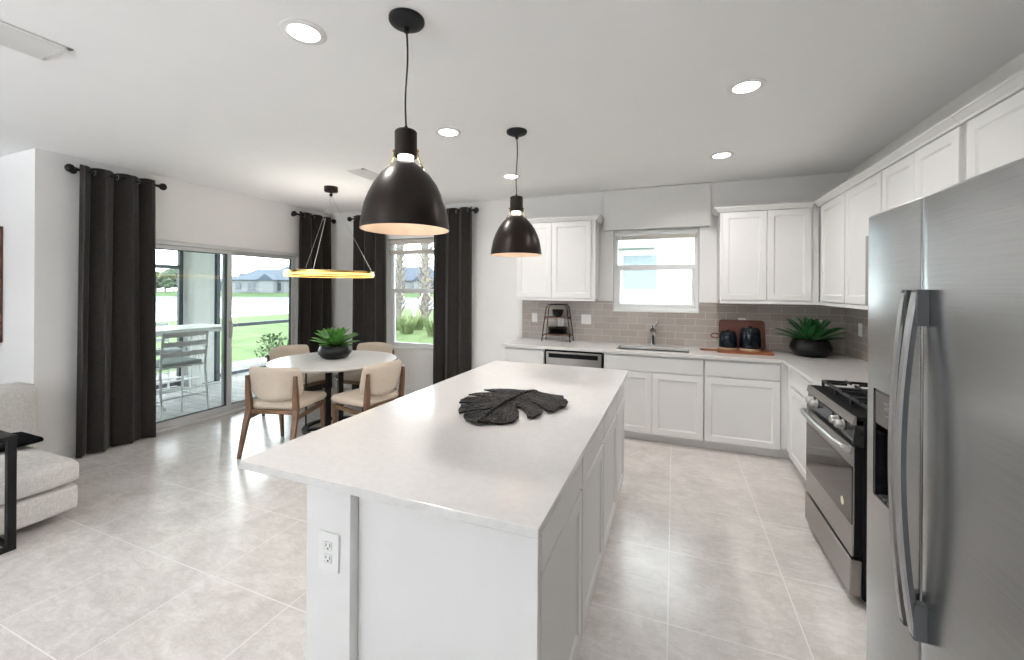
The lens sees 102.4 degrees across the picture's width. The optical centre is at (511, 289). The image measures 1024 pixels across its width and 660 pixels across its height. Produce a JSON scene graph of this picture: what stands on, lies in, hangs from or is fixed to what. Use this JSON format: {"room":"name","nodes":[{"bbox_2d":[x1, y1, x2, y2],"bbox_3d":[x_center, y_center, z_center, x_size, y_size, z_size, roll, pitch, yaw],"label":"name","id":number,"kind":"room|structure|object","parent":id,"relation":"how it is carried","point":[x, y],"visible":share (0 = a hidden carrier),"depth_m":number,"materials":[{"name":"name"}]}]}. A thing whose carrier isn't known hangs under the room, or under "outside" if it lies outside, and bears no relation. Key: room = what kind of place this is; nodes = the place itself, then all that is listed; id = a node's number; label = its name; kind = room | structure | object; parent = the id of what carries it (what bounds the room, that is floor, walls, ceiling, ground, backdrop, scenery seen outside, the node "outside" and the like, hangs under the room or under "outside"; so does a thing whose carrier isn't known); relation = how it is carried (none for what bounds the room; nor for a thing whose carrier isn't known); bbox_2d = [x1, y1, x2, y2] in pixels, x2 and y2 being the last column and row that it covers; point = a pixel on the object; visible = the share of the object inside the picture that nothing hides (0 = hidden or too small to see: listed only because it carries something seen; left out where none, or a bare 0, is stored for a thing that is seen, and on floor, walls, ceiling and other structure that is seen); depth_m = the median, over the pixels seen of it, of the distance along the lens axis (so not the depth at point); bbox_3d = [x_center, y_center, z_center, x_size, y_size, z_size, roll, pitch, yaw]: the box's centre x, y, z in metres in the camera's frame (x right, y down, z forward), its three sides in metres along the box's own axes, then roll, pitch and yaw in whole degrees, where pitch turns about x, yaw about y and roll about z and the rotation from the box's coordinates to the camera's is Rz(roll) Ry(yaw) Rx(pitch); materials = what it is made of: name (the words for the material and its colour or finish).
{"room":"kitchen","nodes":[
{"label":"kitchen","id":0,"kind":"room"},
{"bbox_2d":[0,151,24,383],"bbox_3d":[-5.940,0.143,4.327,3.780,2.707,0.170,0,0,21],"label":"wall","id":1,"kind":"structure","parent":0,"point":[12,166],"depth_m":3.63,"materials":[{"name":"paint"}]},
{"bbox_2d":[0,226,2,342],"bbox_3d":[-4.943,-0.048,3.825,0.800,1.040,0.033,0,0,21],"label":"framed picture","id":2,"kind":"object","parent":1,"relation":"attached to","point":[1,227],"visible":1,"depth_m":3.69,"materials":[{"name":"brown wood"}]},
{"bbox_2d":[24,148,329,451],"bbox_3d":[-3.546,0.157,5.019,0.170,2.707,3.210,0,0,21],"label":"wall","id":3,"kind":"structure","parent":0,"point":[187,212],"depth_m":3.68,"materials":[{"name":"paint"}]},
{"bbox_2d":[49,445,75,457],"bbox_3d":[-3.999,1.457,3.632,0.013,0.099,0.299,0,0,21],"label":"baseboard","id":4,"kind":"structure","parent":3,"relation":"attached to","point":[70,451],"depth_m":3.68,"materials":[{"name":"paint"}]},
{"bbox_2d":[64,164,166,189],"bbox_3d":[-3.787,-1.069,3.964,0.134,0.073,0.773,0,0,21],"label":"curtain rod","id":5,"kind":"object","parent":3,"relation":"attached to","point":[72,169],"visible":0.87,"depth_m":3.80,"materials":[{"name":"black metal"}]},
{"bbox_2d":[76,164,155,457],"bbox_3d":[-3.776,0.189,3.950,0.144,2.616,0.615,0,0,21],"label":"drape","id":6,"kind":"object","parent":5,"relation":"hanging from","point":[116,393],"visible":1,"depth_m":3.94,"materials":[{"name":"grey fabric"}]},
{"bbox_2d":[109,240,298,446],"bbox_3d":[-3.554,0.493,4.928,0.145,2.034,2.333,0,0,21],"label":"door","id":7,"kind":"structure","parent":3,"relation":"in","point":[226,407],"depth_m":5.04,"materials":[{"name":"grey metal"}]},
{"bbox_2d":[291,211,335,223],"bbox_3d":[-2.943,-1.064,6.111,0.134,0.073,0.788,0,0,21],"label":"curtain rod","id":8,"kind":"object","parent":3,"relation":"attached to","point":[294,213],"visible":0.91,"depth_m":5.94,"materials":[{"name":"black metal"}]},
{"bbox_2d":[297,211,331,390],"bbox_3d":[-2.928,0.194,6.105,0.145,2.616,0.654,0,0,21],"label":"drape","id":9,"kind":"object","parent":8,"relation":"hanging from","point":[315,294],"visible":0.73,"depth_m":6.11,"materials":[{"name":"grey fabric"}]},
{"bbox_2d":[317,345,351,359],"bbox_3d":[-1.989,0.695,4.627,0.356,0.144,0.356,0,0,21],"label":"bowl","id":10,"kind":"object","parent":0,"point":[330,352],"depth_m":4.50,"materials":[{"name":"black ceramic"}]},
{"bbox_2d":[0,386,865,659],"bbox_3d":[-3.381,1.571,1.556,10.985,0.120,9.830,0,0,21],"label":"floor","id":11,"kind":"structure","parent":0,"point":[169,549],"depth_m":2.29,"materials":[{"name":"tile"}]},
{"bbox_2d":[0,430,17,554],"bbox_3d":[-3.200,1.178,2.278,0.490,0.666,0.465,0,0,21],"label":"side table","id":12,"kind":"object","parent":11,"relation":"on","point":[8,543],"visible":1,"depth_m":2.38,"materials":[{"name":"black metal"}]},
{"bbox_2d":[0,432,43,451],"bbox_3d":[-3.625,1.073,2.755,0.350,0.051,0.580,0,0,21],"label":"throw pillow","id":13,"kind":"object","parent":12,"relation":"attached to","point":[23,439],"visible":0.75,"depth_m":2.91,"materials":[{"name":"black fabric"}]},
{"bbox_2d":[0,382,78,535],"bbox_3d":[-3.909,1.123,1.929,1.365,0.768,2.635,0,0,21],"label":"sofa","id":14,"kind":"object","parent":11,"relation":"on","point":[46,489],"visible":0.81,"depth_m":2.68,"materials":[{"name":"beige fabric"}]},
{"bbox_2d":[0,445,78,504],"bbox_3d":[-3.634,1.196,2.248,1.085,0.188,1.490,0,0,21],"label":"seat cushion","id":15,"kind":"object","parent":14,"relation":"on","point":[41,474],"depth_m":2.62,"materials":[{"name":"beige fabric"}]},
{"bbox_2d":[237,366,326,458],"bbox_3d":[-2.170,1.109,3.946,0.524,0.822,0.590,0,0,6],"label":"dining chair","id":16,"kind":"object","parent":11,"relation":"on","point":[279,390],"visible":1,"depth_m":3.75,"materials":[{"name":"beige fabric"}]},
{"bbox_2d":[261,345,324,415],"bbox_3d":[-2.618,1.107,5.029,0.590,0.822,0.524,0,0,27],"label":"dining chair","id":17,"kind":"object","parent":11,"relation":"on","point":[313,379],"visible":0.24,"depth_m":5.02,"materials":[{"name":"beige fabric"}]},
{"bbox_2d":[266,350,395,434],"bbox_3d":[-1.958,1.143,4.549,1.310,0.751,1.310,0,0,21],"label":"dining table","id":18,"kind":"object","parent":11,"relation":"on","point":[357,359],"visible":0.58,"depth_m":4.47,"materials":[{"name":"white stone"}]},
{"bbox_2d":[309,327,359,359],"bbox_3d":[-1.988,0.592,4.618,0.542,0.350,0.532,0,0,21],"label":"agave","id":19,"kind":"object","parent":18,"relation":"on","point":[333,346],"visible":1,"depth_m":4.53,"materials":[{"name":"green plant"}]},
{"bbox_2d":[306,485,358,659],"bbox_3d":[-0.205,1.087,2.384,0.188,0.884,2.208,0,0,21],"label":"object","id":20,"kind":"structure","parent":11,"relation":"on","point":[331,598],"depth_m":1.35,"materials":[{"name":"paint"}]},
{"bbox_2d":[319,529,339,573],"bbox_3d":[-0.600,0.858,1.348,0.085,0.125,0.009,0,0,21],"label":"island outlet","id":21,"kind":"object","parent":20,"relation":"attached to","point":[329,543],"visible":1,"depth_m":1.34,"materials":[{"name":"white plastic"}]},
{"bbox_2d":[324,541,331,551],"bbox_3d":[-0.601,0.838,1.346,0.032,0.028,0.004,0,0,21],"label":"socket","id":22,"kind":"object","parent":21,"relation":"attached to","point":[327,544],"depth_m":1.35,"materials":[{"name":"white plastic"}]},
{"bbox_2d":[324,553,331,563],"bbox_3d":[-0.601,0.878,1.346,0.032,0.028,0.004,0,0,21],"label":"socket","id":23,"kind":"object","parent":21,"relation":"attached to","point":[327,556],"depth_m":1.35,"materials":[{"name":"white plastic"}]},
{"bbox_2d":[239,360,628,538],"bbox_3d":[-0.039,0.630,2.324,1.123,0.028,2.274,0,0,21],"label":"countertop","id":24,"kind":"structure","parent":20,"relation":"on","point":[416,451],"depth_m":1.57,"materials":[{"name":"white stone"}]},
{"bbox_2d":[458,389,567,424],"bbox_3d":[-0.010,0.601,2.154,0.561,0.029,0.676,0,0,21],"label":"tray","id":25,"kind":"object","parent":24,"relation":"on","point":[502,404],"visible":1,"depth_m":2.14,"materials":[{"name":"metal"}]},
{"bbox_2d":[336,342,395,393],"bbox_3d":[-1.839,1.111,5.254,0.524,0.822,0.590,0,0,13],"label":"dining chair","id":26,"kind":"object","parent":11,"relation":"on","point":[350,377],"visible":0.35,"depth_m":5.37,"materials":[{"name":"beige fabric"}]},
{"bbox_2d":[331,359,404,423],"bbox_3d":[-1.411,1.114,4.135,0.590,0.822,0.524,0,0,27],"label":"dining chair","id":27,"kind":"object","parent":11,"relation":"on","point":[378,382],"visible":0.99,"depth_m":3.98,"materials":[{"name":"beige fabric"}]},
{"bbox_2d":[358,497,539,659],"bbox_3d":[-0.215,1.087,1.252,0.618,0.884,0.022,0,0,21],"label":"island end panel","id":28,"kind":"object","parent":11,"relation":"on","point":[431,587],"visible":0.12,"depth_m":1.24,"materials":[{"name":"paint"}]},
{"bbox_2d":[505,347,544,363],"bbox_3d":[0.243,1.091,4.901,0.476,0.881,0.615,0,0,21],"label":"base cabinet","id":29,"kind":"object","parent":11,"relation":"on","point":[513,354],"visible":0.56,"depth_m":4.61,"materials":[{"name":"paint"}]},
{"bbox_2d":[540,460,581,659],"bbox_3d":[-0.100,1.088,1.545,0.610,0.883,0.573,0,0,21],"label":"base cabinet","id":30,"kind":"object","parent":11,"relation":"on","point":[561,538],"visible":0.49,"depth_m":1.43,"materials":[{"name":"paint"}]},
{"bbox_2d":[545,349,603,367],"bbox_3d":[0.760,1.094,4.684,0.630,0.881,0.621,0,0,21],"label":"dishwasher","id":31,"kind":"object","parent":11,"relation":"on","point":[553,357],"visible":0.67,"depth_m":4.39,"materials":[{"name":"grey metal"}]},
{"bbox_2d":[580,420,603,634],"bbox_3d":[0.107,1.089,2.071,0.610,0.883,0.551,0,0,21],"label":"base cabinet","id":32,"kind":"object","parent":11,"relation":"on","point":[592,461],"visible":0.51,"depth_m":1.93,"materials":[{"name":"paint"}]},
{"bbox_2d":[602,396,616,554],"bbox_3d":[0.310,1.091,2.587,0.610,0.883,0.553,0,0,21],"label":"base cabinet","id":33,"kind":"object","parent":11,"relation":"on","point":[609,443],"visible":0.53,"depth_m":2.46,"materials":[{"name":"paint"}]},
{"bbox_2d":[616,381,624,505],"bbox_3d":[0.493,1.092,3.054,0.610,0.883,0.445,0,0,21],"label":"base cabinet","id":34,"kind":"object","parent":11,"relation":"on","point":[620,396],"visible":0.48,"depth_m":2.95,"materials":[{"name":"paint"}]},
{"bbox_2d":[604,349,703,446],"bbox_3d":[1.506,1.099,4.404,0.948,0.881,0.615,0,0,21],"label":"base cabinet","id":35,"kind":"object","parent":11,"relation":"on","point":[664,395],"visible":0.75,"depth_m":4.09,"materials":[{"name":"paint"}]},
{"bbox_2d":[501,338,867,388],"bbox_3d":[1.379,0.640,3.869,3.402,0.031,1.718,0,0,21],"label":"countertop","id":36,"kind":"structure","parent":35,"relation":"on","point":[840,367],"depth_m":3.90,"materials":[{"name":"white stone"}]},
{"bbox_2d":[541,304,573,341],"bbox_3d":[0.548,0.395,4.941,0.356,0.442,0.182,0,0,21],"label":"tiered stand","id":37,"kind":"object","parent":36,"relation":"on","point":[548,316],"visible":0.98,"depth_m":4.92,"materials":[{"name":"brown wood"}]},
{"bbox_2d":[543,333,571,335],"bbox_3d":[0.547,0.537,4.941,0.316,0.016,0.160,0,0,21],"label":"shelf","id":38,"kind":"object","parent":37,"relation":"attached to","point":[546,334],"depth_m":4.87,"materials":[{"name":"brown wood"}]},
{"bbox_2d":[619,348,687,352],"bbox_3d":[1.485,0.758,4.363,0.722,0.203,0.352,0,0,21],"label":"sink","id":39,"kind":"object","parent":36,"relation":"in","point":[619,348],"visible":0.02,"depth_m":4.52,"materials":[{"name":"metal"}]},
{"bbox_2d":[650,321,658,345],"bbox_3d":[1.565,0.487,4.537,0.097,0.275,0.219,0,0,21],"label":"kitchen faucet","id":40,"kind":"object","parent":36,"relation":"on","point":[653,327],"visible":1,"depth_m":4.58,"materials":[{"name":"silver metal"}]},
{"bbox_2d":[700,348,773,355],"bbox_3d":[2.249,0.620,4.152,0.645,0.018,0.250,0,0,24],"label":"cutting board","id":41,"kind":"object","parent":36,"relation":"on","point":[763,352],"visible":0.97,"depth_m":4.06,"materials":[{"name":"brown wood"}]},
{"bbox_2d":[710,330,736,350],"bbox_3d":[2.183,0.509,4.222,0.169,0.201,0.227,0,0,-39],"label":"canister","id":42,"kind":"object","parent":41,"relation":"on","point":[727,339],"visible":1,"depth_m":4.14,"materials":[{"name":"ceramic"}]},
{"bbox_2d":[739,326,761,351],"bbox_3d":[2.387,0.486,4.127,0.196,0.249,0.196,0,0,21],"label":"canister","id":43,"kind":"object","parent":41,"relation":"on","point":[750,340],"visible":1,"depth_m":4.05,"materials":[{"name":"ceramic"}]},
{"bbox_2d":[719,319,765,349],"bbox_3d":[2.415,0.475,4.334,0.430,0.307,0.082,0,0,21],"label":"serving board","id":44,"kind":"object","parent":36,"relation":"on","point":[724,325],"visible":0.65,"depth_m":4.34,"materials":[{"name":"brown wood"}]},
{"bbox_2d":[775,317,846,357],"bbox_3d":[2.853,0.447,3.945,0.540,0.371,0.583,0,0,-12],"label":"agave","id":45,"kind":"object","parent":36,"relation":"on","point":[810,341],"visible":1,"depth_m":3.84,"materials":[{"name":"green plant"}]},
{"bbox_2d":[789,339,832,357],"bbox_3d":[2.847,0.557,3.930,0.344,0.149,0.344,0,0,21],"label":"bowl","id":46,"kind":"object","parent":36,"relation":"on","point":[815,348],"depth_m":3.82,"materials":[{"name":"black ceramic"}]},
{"bbox_2d":[703,359,780,456],"bbox_3d":[2.244,1.103,4.114,0.629,0.881,0.615,0,0,21],"label":"base cabinet","id":47,"kind":"object","parent":11,"relation":"on","point":[741,407],"visible":0.92,"depth_m":3.83,"materials":[{"name":"paint"}]},
{"bbox_2d":[778,363,790,458],"bbox_3d":[2.509,1.105,3.689,0.170,0.881,0.263,0,0,21],"label":"cabinet filler","id":48,"kind":"object","parent":11,"relation":"on","point":[783,452],"visible":0.25,"depth_m":3.72,"materials":[{"name":"paint"}]},
{"bbox_2d":[789,368,814,479],"bbox_3d":[2.523,1.105,3.020,0.625,0.881,0.966,0,0,21],"label":"base cabinet","id":49,"kind":"object","parent":11,"relation":"on","point":[798,392],"visible":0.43,"depth_m":3.34,"materials":[{"name":"paint"}]},
{"bbox_2d":[800,379,867,601],"bbox_3d":[2.121,1.059,2.243,0.814,0.967,0.752,0,0,21],"label":"gas range","id":50,"kind":"object","parent":11,"relation":"on","point":[836,417],"visible":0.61,"depth_m":2.19,"materials":[{"name":"silver metal"}]},
{"bbox_2d":[811,385,867,421],"bbox_3d":[2.162,0.635,2.228,0.731,0.017,0.752,0,0,21],"label":"cooktop","id":51,"kind":"object","parent":50,"relation":"in","point":[851,411],"depth_m":2.28,"materials":[{"name":"black metal"}]},
{"bbox_2d":[866,158,1023,659],"bbox_3d":[1.354,0.656,0.689,1.017,1.764,0.915,0,0,21],"label":"refrigerator","id":52,"kind":"object","parent":11,"relation":"on","point":[945,427],"visible":1,"depth_m":0.90,"materials":[{"name":"grey metal"}]},
{"bbox_2d":[0,0,1023,213],"bbox_3d":[-3.355,-1.256,1.580,10.985,0.120,9.880,0,0,21],"label":"ceiling","id":53,"kind":"structure","parent":0,"point":[607,95],"depth_m":2.38,"materials":[{"name":"paint"}]},
{"bbox_2d":[0,20,72,60],"bbox_3d":[-2.370,-1.182,1.880,0.260,0.024,0.440,0,0,21],"label":"ceiling vent","id":54,"kind":"object","parent":53,"relation":"in","point":[13,37],"visible":1,"depth_m":1.97,"materials":[{"name":"white plastic"}]},
{"bbox_2d":[279,18,326,44],"bbox_3d":[-0.954,-1.177,1.887,0.196,0.007,0.196,0,0,21],"label":"recessed light","id":55,"kind":"object","parent":53,"relation":"in","point":[302,31],"visible":1,"depth_m":1.88,"materials":[{"name":"white plastic"}]},
{"bbox_2d":[283,185,373,277],"bbox_3d":[-2.097,-0.667,4.769,0.959,1.040,0.959,0,0,21],"label":"ring chandelier","id":56,"kind":"object","parent":53,"relation":"hanging from","point":[315,273],"visible":1,"depth_m":4.47,"materials":[{"name":"gold metal"}]},
{"bbox_2d":[347,168,377,179],"bbox_3d":[-1.484,-1.177,4.218,0.200,0.024,0.360,0,0,21],"label":"ceiling vent","id":57,"kind":"object","parent":53,"relation":"in","point":[361,172],"visible":0.75,"depth_m":4.16,"materials":[{"name":"white plastic"}]},
{"bbox_2d":[359,7,448,235],"bbox_3d":[-0.462,-0.719,1.795,0.378,0.918,0.378,0,0,21],"label":"pendant lamp","id":58,"kind":"object","parent":53,"relation":"hanging from","point":[403,199],"visible":1,"depth_m":1.70,"materials":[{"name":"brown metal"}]},
{"bbox_2d":[435,127,461,136],"bbox_3d":[-0.475,-1.174,3.074,0.196,0.007,0.196,0,0,21],"label":"recessed light","id":59,"kind":"object","parent":53,"relation":"in","point":[442,131],"visible":1,"depth_m":3.06,"materials":[{"name":"white plastic"}]},
{"bbox_2d":[491,127,541,256],"bbox_3d":[0.033,-0.716,3.054,0.378,0.918,0.378,0,0,21],"label":"pendant lamp","id":60,"kind":"object","parent":53,"relation":"hanging from","point":[516,236],"visible":1,"depth_m":2.95,"materials":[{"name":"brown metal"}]},
{"bbox_2d":[709,151,733,158],"bbox_3d":[1.815,-1.161,3.566,0.196,0.007,0.196,0,0,21],"label":"recessed light","id":61,"kind":"object","parent":53,"relation":"in","point":[719,155],"visible":1,"depth_m":3.56,"materials":[{"name":"white plastic"}]},
{"bbox_2d":[727,78,765,94],"bbox_3d":[1.345,-1.163,2.365,0.196,0.007,0.196,0,0,21],"label":"recessed light","id":62,"kind":"object","parent":53,"relation":"in","point":[749,85],"visible":1,"depth_m":2.36,"materials":[{"name":"white plastic"}]},
{"bbox_2d":[330,172,847,389],"bbox_3d":[0.239,0.179,5.348,6.975,2.707,0.170,0,0,21],"label":"wall","id":63,"kind":"structure","parent":0,"point":[496,311],"depth_m":5.39,"materials":[{"name":"paint"}]},
{"bbox_2d":[332,380,417,394],"bbox_3d":[-1.391,1.472,5.886,3.219,0.099,0.013,0,0,21],"label":"baseboard","id":64,"kind":"structure","parent":63,"relation":"attached to","point":[407,391],"depth_m":5.99,"materials":[{"name":"paint"}]},
{"bbox_2d":[390,238,433,351],"bbox_3d":[-1.360,0.067,5.951,0.985,1.608,0.147,0,0,21],"label":"window","id":65,"kind":"structure","parent":63,"relation":"in","point":[395,345],"depth_m":6.10,"materials":[{"name":"white plastic"}]},
{"bbox_2d":[389,238,433,254],"bbox_3d":[-1.366,-0.617,5.927,0.945,0.210,0.050,0,0,21],"label":"window blind","id":66,"kind":"object","parent":65,"relation":"attached to","point":[420,242],"visible":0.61,"depth_m":5.93,"materials":[{"name":"beige fabric"}]},
{"bbox_2d":[447,207,478,213],"bbox_3d":[-0.795,-1.052,5.591,0.788,0.074,0.133,0,0,21],"label":"curtain rod","id":67,"kind":"object","parent":63,"relation":"attached to","point":[476,210],"visible":0.43,"depth_m":5.44,"materials":[{"name":"black metal"}]},
{"bbox_2d":[433,206,471,384],"bbox_3d":[-0.817,0.206,5.558,0.614,2.616,0.156,0,0,21],"label":"drape","id":68,"kind":"object","parent":67,"relation":"hanging from","point":[452,305],"visible":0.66,"depth_m":5.55,"materials":[{"name":"grey fabric"}]},
{"bbox_2d":[516,214,603,300],"bbox_3d":[0.541,-0.355,4.934,1.060,0.969,0.351,0,0,21],"label":"upper cabinet","id":69,"kind":"object","parent":63,"relation":"attached to","point":[568,266],"visible":0.78,"depth_m":4.78,"materials":[{"name":"paint"}]},
{"bbox_2d":[613,227,698,312],"bbox_3d":[1.653,-0.225,4.768,0.930,0.968,0.147,0,0,21],"label":"window","id":70,"kind":"structure","parent":63,"relation":"in","point":[624,307],"depth_m":4.74,"materials":[{"name":"white plastic"}]},
{"bbox_2d":[615,228,696,282],"bbox_3d":[1.642,-0.382,4.738,0.890,0.605,0.051,0,0,21],"label":"window blind","id":71,"kind":"object","parent":70,"relation":"attached to","point":[691,232],"visible":1,"depth_m":4.73,"materials":[{"name":"white plastic"}]},
{"bbox_2d":[603,183,710,230],"bbox_3d":[1.621,-0.927,4.681,1.142,0.465,0.060,0,0,21],"label":"window valance","id":72,"kind":"object","parent":63,"relation":"attached to","point":[688,205],"visible":1,"depth_m":4.64,"materials":[{"name":"white fabric"}]},
{"bbox_2d":[522,300,845,353],"bbox_3d":[1.712,0.382,4.671,3.394,0.486,0.010,0,0,21],"label":"backsplash","id":73,"kind":"structure","parent":63,"relation":"attached to","point":[607,325],"depth_m":4.62,"materials":[{"name":"tile"}]},
{"bbox_2d":[581,314,590,323],"bbox_3d":[0.897,0.358,4.980,0.120,0.118,0.010,0,0,21],"label":"wall switch","id":74,"kind":"object","parent":73,"relation":"attached to","point":[585,318],"visible":1,"depth_m":4.98,"materials":[{"name":"white plastic"}]},
{"bbox_2d":[712,201,818,304],"bbox_3d":[2.522,-0.343,4.156,0.895,0.969,0.351,0,0,21],"label":"upper cabinet","id":75,"kind":"object","parent":63,"relation":"attached to","point":[767,253],"visible":0.99,"depth_m":4.01,"materials":[{"name":"paint"}]},
{"bbox_3d":[-2.098,-1.059,6.103,0.788,0.074,0.133,0,0,21],"label":"curtain rod","id":76,"kind":"object","parent":63,"relation":"attached to","visible":0},
{"bbox_2d":[352,215,385,389],"bbox_3d":[-2.123,0.199,6.073,0.647,2.616,0.146,0,0,21],"label":"drape","id":77,"kind":"object","parent":76,"relation":"hanging from","point":[369,294],"visible":0.59,"depth_m":6.06,"materials":[{"name":"grey fabric"}]},
{"bbox_2d":[848,52,1023,362],"bbox_3d":[1.641,0.187,-0.388,0.170,2.707,9.480,0,0,21],"label":"wall","id":78,"kind":"structure","parent":0,"point":[1015,65],"depth_m":2.55,"materials":[{"name":"paint"}]},
{"bbox_2d":[814,185,846,307],"bbox_3d":[2.881,-0.341,3.512,0.351,0.969,0.650,0,0,21],"label":"upper cabinet","id":79,"kind":"object","parent":78,"relation":"attached to","point":[832,204],"visible":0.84,"depth_m":3.51,"materials":[{"name":"paint"}]},
{"bbox_2d":[846,308,867,361],"bbox_3d":[2.674,0.388,2.493,0.010,0.486,3.338,0,0,21],"label":"backsplash","id":80,"kind":"structure","parent":78,"relation":"attached to","point":[856,346],"depth_m":3.81,"materials":[{"name":"tile"}]},
{"bbox_2d":[840,163,882,309],"bbox_3d":[2.649,-0.343,2.921,0.351,0.969,0.612,0,0,21],"label":"upper cabinet","id":81,"kind":"object","parent":78,"relation":"attached to","point":[863,194],"visible":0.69,"depth_m":3.02,"materials":[{"name":"paint"}]},
{"bbox_2d":[875,115,965,210],"bbox_3d":[2.392,-0.599,2.265,0.351,0.459,0.791,0,0,21],"label":"upper cabinet","id":82,"kind":"object","parent":78,"relation":"attached to","point":[934,160],"visible":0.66,"depth_m":2.21,"materials":[{"name":"paint"}]},
{"bbox_2d":[865,236,868,304],"bbox_3d":[2.341,-0.125,2.285,0.452,0.460,0.765,0,0,21],"label":"microwave oven","id":83,"kind":"object","parent":82,"relation":"attached to","point":[867,237],"visible":0.03,"depth_m":2.69,"materials":[{"name":"grey plastic"}]},
{"bbox_2d":[951,69,1023,179],"bbox_3d":[2.048,-0.574,1.390,0.351,0.514,1.081,0,0,21],"label":"upper cabinet","id":84,"kind":"object","parent":78,"relation":"attached to","point":[994,121],"visible":0.68,"depth_m":1.73,"materials":[{"name":"paint"}]},
{"label":"outside","id":85,"kind":"structure","parent":0,"visible":0},
{"bbox_2d":[156,291,433,297],"bbox_3d":[-45.120,1.025,132.000,133.192,1.320,115.304,0,0,21],"label":"bank","id":86,"kind":"object","parent":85,"point":[158,293],"depth_m":96.52,"materials":[{"name":"green plant"}]},
{"bbox_2d":[158,272,176,292],"bbox_3d":[-84.149,-1.764,100.326,4.349,4.997,3.509,0,0,21],"label":"tree","id":87,"kind":"object","parent":86,"relation":"on","point":[166,279],"visible":1,"depth_m":99.34,"materials":[{"name":"green plant"}]},
{"bbox_2d":[232,269,288,292],"bbox_3d":[-63.497,-2.243,106.500,14.200,6.000,12.200,0,0,0],"label":"house","id":88,"kind":"structure","parent":86,"relation":"on","point":[259,280],"depth_m":103.00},
{"bbox_2d":[395,267,433,288],"bbox_3d":[-28.260,-2.736,115.500,18.200,7.400,12.200,0,0,0],"label":"house","id":89,"kind":"structure","parent":86,"relation":"on","point":[412,276],"depth_m":112.13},
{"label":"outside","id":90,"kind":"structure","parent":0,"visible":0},
{"bbox_2d":[156,296,433,321],"bbox_3d":[-11.472,2.024,52.855,240.000,0.280,210.000,0,0,21],"label":"lake","id":91,"kind":"structure","parent":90,"point":[166,306],"depth_m":43.92,"materials":[{"name":"grey liquid"}]},
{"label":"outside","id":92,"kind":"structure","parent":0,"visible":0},
{"bbox_2d":[156,308,432,373],"bbox_3d":[2.781,1.883,-1.097,54.000,0.330,60.000,0,0,21],"label":"lawn","id":93,"kind":"structure","parent":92,"point":[244,338],"depth_m":14.79,"materials":[{"name":"green plant"}]},
{"bbox_2d":[156,357,266,383],"bbox_3d":[-5.700,1.693,8.254,1.370,0.210,6.800,0,0,21],"label":"planting bed","id":94,"kind":"object","parent":93,"relation":"on","point":[243,364],"depth_m":8.63,"materials":[{"name":"white"}]},
{"bbox_2d":[254,332,288,357],"bbox_3d":[-5.126,1.254,8.847,0.714,0.676,0.788,0,0,21],"label":"shrub","id":95,"kind":"object","parent":94,"relation":"on","point":[273,334],"visible":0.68,"depth_m":8.79,"materials":[{"name":"green plant"}]},
{"bbox_2d":[395,244,415,320],"bbox_3d":[-5.675,-1.214,20.945,2.370,5.805,2.249,0,0,21],"label":"palm tree","id":96,"kind":"object","parent":93,"relation":"on","point":[399,260],"visible":0.26,"depth_m":20.84,"materials":[{"name":"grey plant"}]},
{"bbox_2d":[396,314,418,334],"bbox_3d":[-3.996,1.307,15.622,0.988,0.750,0.949,0,0,21],"label":"clump","id":97,"kind":"object","parent":93,"relation":"on","point":[405,328],"visible":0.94,"depth_m":15.47,"materials":[{"name":"green plant"}]},
{"bbox_2d":[408,312,428,329],"bbox_3d":[-3.964,1.307,17.202,1.026,0.752,0.944,0,0,21],"label":"clump","id":98,"kind":"object","parent":93,"relation":"on","point":[419,325],"visible":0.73,"depth_m":17.08,"materials":[{"name":"green plant"}]},
{"bbox_2d":[413,243,433,320],"bbox_3d":[-3.981,-1.269,19.022,2.306,5.935,2.342,0,0,21],"label":"palm tree","id":99,"kind":"object","parent":93,"relation":"on","point":[425,298],"visible":0.42,"depth_m":18.85,"materials":[{"name":"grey plant"}]},
{"bbox_2d":[421,316,432,335],"bbox_3d":[-2.844,1.312,15.002,0.943,0.755,0.929,0,0,21],"label":"clump","id":100,"kind":"object","parent":93,"relation":"on","point":[427,325],"visible":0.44,"depth_m":14.84,"materials":[{"name":"green plant"}]},
{"bbox_2d":[432,233,694,304],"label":"window","id":101,"kind":"structure","parent":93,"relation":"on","point":[636,286],"depth_m":9.59,"materials":[{"name":"clear glass"}]},
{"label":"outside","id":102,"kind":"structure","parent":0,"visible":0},
{"bbox_2d":[156,372,254,421],"bbox_3d":[-5.125,1.603,4.536,2.400,0.115,9.700,0,0,21],"label":"floor","id":103,"kind":"structure","parent":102,"point":[194,403],"depth_m":5.86,"materials":[{"name":"concrete"}]},
{"bbox_2d":[156,322,191,395],"bbox_3d":[-5.021,1.016,5.861,0.571,1.062,0.550,0,0,21],"label":"bar chair","id":104,"kind":"object","parent":103,"relation":"on","point":[172,349],"visible":0.25,"depth_m":5.99,"materials":[{"name":"grey metal"}]},
{"bbox_2d":[156,329,209,420],"bbox_3d":[-4.066,1.022,4.948,0.571,1.062,0.550,0,0,21],"label":"bar chair","id":105,"kind":"object","parent":103,"relation":"on","point":[180,361],"visible":0.73,"depth_m":4.88,"materials":[{"name":"grey metal"}]},
{"bbox_2d":[156,323,220,410],"bbox_3d":[-4.593,1.026,5.279,0.700,1.044,1.570,0,0,21],"label":"bar table","id":106,"kind":"object","parent":103,"relation":"on","point":[188,327],"visible":0.19,"depth_m":5.62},
{"bbox_2d":[183,251,214,385],"bbox_3d":[-5.184,0.163,6.824,0.240,2.763,0.350,0,0,21],"label":"patio column","id":107,"kind":"structure","parent":103,"relation":"on","point":[199,268],"depth_m":6.72,"materials":[{"name":"grey paint"}]},
{"bbox_2d":[156,251,288,388],"bbox_3d":[-5.112,0.164,6.952,0.260,2.763,5.060,0,0,21],"label":"screen","id":108,"kind":"object","parent":103,"relation":"on","point":[180,254],"visible":0.23,"depth_m":6.95,"materials":[{"name":"metal"}]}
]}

